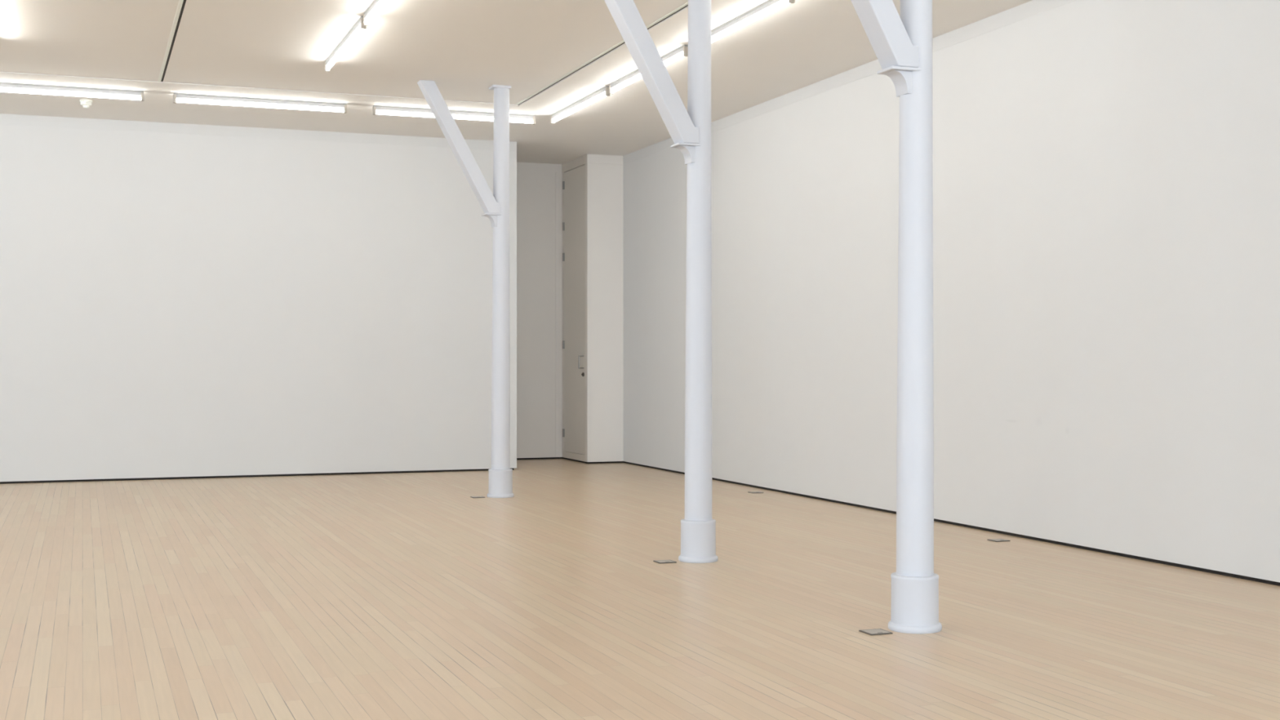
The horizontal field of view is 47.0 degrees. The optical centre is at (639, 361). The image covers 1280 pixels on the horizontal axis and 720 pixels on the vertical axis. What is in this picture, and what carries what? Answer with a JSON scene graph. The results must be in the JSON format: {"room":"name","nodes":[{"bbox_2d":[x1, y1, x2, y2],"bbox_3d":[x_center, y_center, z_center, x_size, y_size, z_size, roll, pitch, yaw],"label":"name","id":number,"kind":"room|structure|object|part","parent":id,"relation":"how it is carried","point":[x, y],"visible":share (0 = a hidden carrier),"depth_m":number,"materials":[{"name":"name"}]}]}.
{"room":"empty art gallery","nodes":[
{"label":"empty art gallery","id":0,"kind":"room"},
{"bbox_2d":[0,113,516,481],"bbox_3d":[-7.225,-0.623,14.126,12.486,3.604,0.143,0,0,-21],"label":"wall","id":1,"kind":"structure","parent":0,"point":[177,300],"depth_m":15.21,"materials":[{"name":"white paint"}]},
{"bbox_2d":[0,467,513,484],"bbox_3d":[-7.239,1.190,14.123,12.456,0.021,0.118,0,0,-21],"label":"baseboard","id":2,"kind":"structure","parent":1,"relation":"attached to","point":[482,469],"depth_m":15.23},
{"bbox_2d":[0,0,1031,164],"bbox_3d":[-2.064,-2.515,2.587,14.370,0.180,28.700,0,0,-21],"label":"ceiling","id":3,"kind":"structure","parent":0,"point":[265,49],"depth_m":11.86,"materials":[{"name":"paint"}]},
{"bbox_2d":[0,82,143,101],"bbox_3d":[-5.202,-2.381,12.941,1.600,0.088,0.038,0,0,-21],"label":"fluorescent light","id":4,"kind":"object","parent":3,"relation":"attached to","point":[6,85],"visible":1,"depth_m":13.00,"materials":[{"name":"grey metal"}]},
{"bbox_3d":[-5.202,-2.418,12.941,1.592,0.014,0.033,0,0,-21],"label":"rail","id":5,"kind":"part","parent":4,"relation":"part of","materials":[{"name":"grey metal"}]},
{"bbox_2d":[80,99,92,108],"bbox_3d":[-5.147,-2.389,13.684,0.112,0.072,0.112,0,0,-21],"label":"smoke detector","id":6,"kind":"object","parent":3,"relation":"attached to","point":[86,104],"visible":1,"depth_m":13.65,"materials":[{"name":"paint"}]},
{"bbox_2d":[157,0,186,81],"bbox_3d":[0.156,-2.453,1.374,0.044,0.045,24.460,0,0,-21],"label":"trim","id":7,"kind":"structure","parent":3,"relation":"attached to","point":[181,4],"depth_m":11.09,"materials":[{"name":"paint"}]},
{"bbox_2d":[173,93,346,113],"bbox_3d":[-3.491,-2.381,13.589,1.560,0.088,0.038,0,0,-21],"label":"fluorescent light","id":8,"kind":"object","parent":3,"relation":"attached to","point":[181,95],"visible":1,"depth_m":13.57,"materials":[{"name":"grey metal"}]},
{"bbox_3d":[-3.491,-2.418,13.589,1.552,0.014,0.033,0,0,-21],"label":"rail","id":9,"kind":"part","parent":8,"relation":"part of","materials":[{"name":"grey metal"}]},
{"bbox_2d":[324,15,366,71],"bbox_3d":[-2.238,-2.389,11.149,0.038,0.088,1.660,0,0,-21],"label":"fluorescent light","id":10,"kind":"object","parent":3,"relation":"attached to","point":[358,27],"visible":0.84,"depth_m":11.05,"materials":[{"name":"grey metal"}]},
{"bbox_2d":[363,0,388,26],"bbox_3d":[-1.622,-2.389,9.522,0.038,0.088,1.660,0,0,-21],"label":"fluorescent light","id":11,"kind":"object","parent":3,"relation":"attached to","point":[374,8],"visible":1,"depth_m":10.01,"materials":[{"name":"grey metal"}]},
{"bbox_3d":[-1.622,-2.426,9.522,0.033,0.014,1.652,0,0,-21],"label":"rail","id":12,"kind":"part","parent":11,"relation":"part of","materials":[{"name":"grey metal"}]},
{"bbox_2d":[372,105,435,117],"bbox_3d":[-2.257,-2.379,14.056,0.596,0.091,0.038,0,0,-21],"label":"fluorescent light","id":13,"kind":"object","parent":3,"relation":"attached to","point":[384,108],"depth_m":14.04,"materials":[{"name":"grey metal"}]},
{"bbox_2d":[448,109,493,121],"bbox_3d":[-1.639,-2.382,14.290,0.438,0.085,0.038,0,0,-21],"label":"fluorescent light","id":14,"kind":"object","parent":3,"relation":"attached to","point":[479,115],"depth_m":14.28,"materials":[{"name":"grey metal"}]},
{"bbox_3d":[-1.782,-2.418,14.236,1.592,0.014,0.033,0,0,-21],"label":"rail","id":15,"kind":"part","parent":14,"relation":"part of","materials":[{"name":"grey metal"}]},
{"bbox_2d":[509,113,535,124],"bbox_3d":[-1.160,-2.378,14.471,0.258,0.093,0.038,0,0,-21],"label":"fluorescent light","id":16,"kind":"object","parent":3,"relation":"attached to","point":[519,117],"depth_m":14.46,"materials":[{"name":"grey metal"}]},
{"bbox_2d":[551,85,609,124],"bbox_3d":[-0.571,-2.381,13.727,0.038,0.088,1.640,0,0,-21],"label":"fluorescent light","id":17,"kind":"object","parent":3,"relation":"attached to","point":[602,92],"visible":1,"depth_m":13.63,"materials":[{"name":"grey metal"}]},
{"bbox_2d":[515,2,688,105],"bbox_3d":[3.159,-2.453,2.543,0.044,0.045,24.520,0,0,-21],"label":"trim","id":18,"kind":"structure","parent":3,"relation":"attached to","point":[685,5],"depth_m":11.78,"materials":[{"name":"paint"}]},
{"bbox_2d":[608,69,642,93],"bbox_3d":[-0.108,-2.373,12.503,0.038,0.100,0.803,0,0,-21],"label":"fluorescent light","id":19,"kind":"object","parent":3,"relation":"attached to","point":[634,76],"depth_m":12.53,"materials":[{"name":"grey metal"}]},
{"bbox_2d":[661,44,688,66],"bbox_3d":[0.285,-2.372,11.465,0.038,0.103,0.541,0,0,-21],"label":"fluorescent light","id":20,"kind":"object","parent":3,"relation":"attached to","point":[675,55],"depth_m":11.45,"materials":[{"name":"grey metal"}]},
{"bbox_2d":[711,0,795,43],"bbox_3d":[0.690,-2.381,10.397,0.038,0.088,1.720,0,0,-21],"label":"fluorescent light","id":21,"kind":"object","parent":3,"relation":"attached to","point":[768,6],"visible":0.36,"depth_m":10.21,"materials":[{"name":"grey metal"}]},
{"bbox_3d":[0.690,-2.418,10.397,0.033,0.014,1.712,0,0,-21],"label":"rail","id":22,"kind":"part","parent":21,"relation":"part of","materials":[{"name":"grey metal"}]},
{"bbox_2d":[516,162,562,457],"bbox_3d":[-3.380,-0.623,17.297,5.922,3.604,0.153,0,0,-21],"label":"wall","id":23,"kind":"structure","parent":0,"point":[535,182],"depth_m":18.02,"materials":[{"name":"paint"}]},
{"bbox_2d":[516,457,562,459],"bbox_3d":[-3.555,1.190,17.238,5.552,0.021,0.140,0,0,-21],"label":"baseboard","id":24,"kind":"structure","parent":23,"relation":"attached to","point":[543,458],"depth_m":18.04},
{"bbox_2d":[555,172,560,457],"bbox_3d":[-1.007,-0.571,18.111,0.062,3.499,0.010,0,0,-21],"label":"trim","id":25,"kind":"structure","parent":23,"relation":"attached to","point":[557,175],"depth_m":18.11,"materials":[{"name":"paint"}]},
{"bbox_2d":[561,155,585,461],"bbox_3d":[-0.745,-0.623,17.734,0.123,3.604,0.900,0,0,-21],"label":"wall","id":26,"kind":"structure","parent":0,"point":[580,161],"depth_m":17.88,"materials":[{"name":"paint"}]},
{"bbox_2d":[562,164,584,454],"bbox_3d":[-0.803,-0.607,17.696,0.105,3.413,0.812,0,0,-21],"label":"door","id":27,"kind":"structure","parent":26,"relation":"in","point":[573,184],"depth_m":17.69,"materials":[{"name":"paint"}]},
{"bbox_3d":[-0.695,0.009,17.352,0.065,0.156,0.015,0,0,-21],"label":"handle","id":28,"kind":"part","parent":27,"relation":"part of","materials":[{"name":"metal"}]},
{"bbox_2d":[562,457,586,463],"bbox_3d":[-0.748,1.190,17.735,0.088,0.021,0.922,0,0,-21],"label":"baseboard","id":29,"kind":"structure","parent":26,"relation":"attached to","point":[562,457],"depth_m":17.71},
{"bbox_2d":[585,154,623,462],"bbox_3d":[-0.326,-0.623,17.372,0.651,3.604,0.074,0,0,-21],"label":"wall","id":30,"kind":"structure","parent":0,"point":[604,174],"depth_m":17.30,"materials":[{"name":"paint"}]},
{"bbox_2d":[586,461,623,463],"bbox_3d":[-0.402,1.190,17.346,0.453,0.021,0.048,0,0,-21],"label":"baseboard","id":31,"kind":"structure","parent":30,"relation":"attached to","point":[606,462],"depth_m":17.32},
{"bbox_2d":[0,458,1279,719],"bbox_3d":[-2.064,1.260,2.587,14.570,0.120,28.900,0,0,-21],"label":"floor","id":32,"kind":"structure","parent":0,"point":[400,596],"depth_m":7.05,"materials":[{"name":"brown wood"}]},
{"bbox_2d":[417,80,514,497],"bbox_3d":[-1.523,-0.616,12.938,0.852,3.632,0.238,0,0,-21],"label":"column","id":33,"kind":"structure","parent":32,"relation":"on","point":[495,206],"depth_m":12.98,"materials":[{"name":"paint"}]},
{"bbox_3d":[-1.309,-1.295,13.020,0.155,0.014,0.136,0,0,-21],"label":"seat plate","id":34,"kind":"part","parent":33,"relation":"part of","materials":[{"name":"paint"}]},
{"bbox_3d":[-1.241,-2.423,13.045,0.166,0.020,0.150,0,0,-21],"label":"cap plate","id":35,"kind":"part","parent":33,"relation":"part of","materials":[{"name":"paint"}]},
{"bbox_2d":[470,496,484,497],"bbox_3d":[-1.431,1.197,12.984,0.108,0.006,0.108,0,0,-21],"label":"socket","id":36,"kind":"object","parent":32,"relation":"on","point":[470,496],"visible":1,"depth_m":12.98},
{"bbox_2d":[604,0,718,563],"bbox_3d":[0.064,-0.616,8.763,0.852,3.632,0.238,0,0,-21],"label":"column","id":37,"kind":"structure","parent":32,"relation":"on","point":[690,131],"depth_m":8.80,"materials":[{"name":"paint"}]},
{"bbox_3d":[0.278,-1.295,8.844,0.155,0.014,0.136,0,0,-21],"label":"seat plate","id":38,"kind":"part","parent":37,"relation":"part of","materials":[{"name":"paint"}]},
{"bbox_2d":[653,560,676,564],"bbox_3d":[0.149,1.197,8.803,0.108,0.006,0.108,0,0,-21],"label":"socket","id":39,"kind":"object","parent":32,"relation":"on","point":[660,562],"visible":1,"depth_m":8.78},
{"bbox_3d":[0.149,1.197,8.803,0.092,0.005,0.092,0,0,-21],"label":"lid","id":40,"kind":"part","parent":39,"relation":"part of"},
{"bbox_2d":[747,491,764,493],"bbox_3d":[1.058,1.197,13.456,0.108,0.006,0.108,0,0,-21],"label":"socket","id":41,"kind":"object","parent":32,"relation":"on","point":[748,491],"visible":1,"depth_m":13.44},
{"bbox_2d":[858,628,893,635],"bbox_3d":[1.043,1.197,6.516,0.108,0.006,0.108,0,0,-21],"label":"socket","id":42,"kind":"object","parent":32,"relation":"on","point":[876,631],"visible":1,"depth_m":6.50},
{"bbox_2d":[850,0,942,633],"bbox_3d":[0.945,-0.616,6.492,0.852,3.632,0.238,0,0,-21],"label":"column","id":43,"kind":"structure","parent":32,"relation":"on","point":[902,44],"depth_m":6.54,"materials":[{"name":"paint"}]},
{"bbox_3d":[1.159,-1.295,6.573,0.155,0.014,0.136,0,0,-21],"label":"seat plate","id":44,"kind":"part","parent":43,"relation":"part of","materials":[{"name":"paint"}]},
{"bbox_2d":[986,538,1010,542],"bbox_3d":[2.400,1.197,9.855,0.108,0.006,0.108,0,0,-21],"label":"socket","id":45,"kind":"object","parent":32,"relation":"on","point":[991,540],"visible":1,"depth_m":9.85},
{"bbox_3d":[2.400,1.197,9.855,0.092,0.005,0.092,0,0,-21],"label":"lid","id":46,"kind":"part","parent":45,"relation":"part of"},
{"bbox_2d":[622,0,1279,582],"bbox_3d":[4.732,-0.623,4.640,0.203,3.604,27.330,0,0,-21],"label":"wall","id":47,"kind":"structure","parent":0,"point":[1106,173],"depth_m":9.95,"materials":[{"name":"white paint"}]},
{"bbox_2d":[623,461,1279,586],"bbox_3d":[4.738,1.190,4.648,0.188,0.021,27.340,0,0,-21],"label":"baseboard","id":48,"kind":"structure","parent":47,"relation":"attached to","point":[1213,571],"depth_m":9.86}
]}

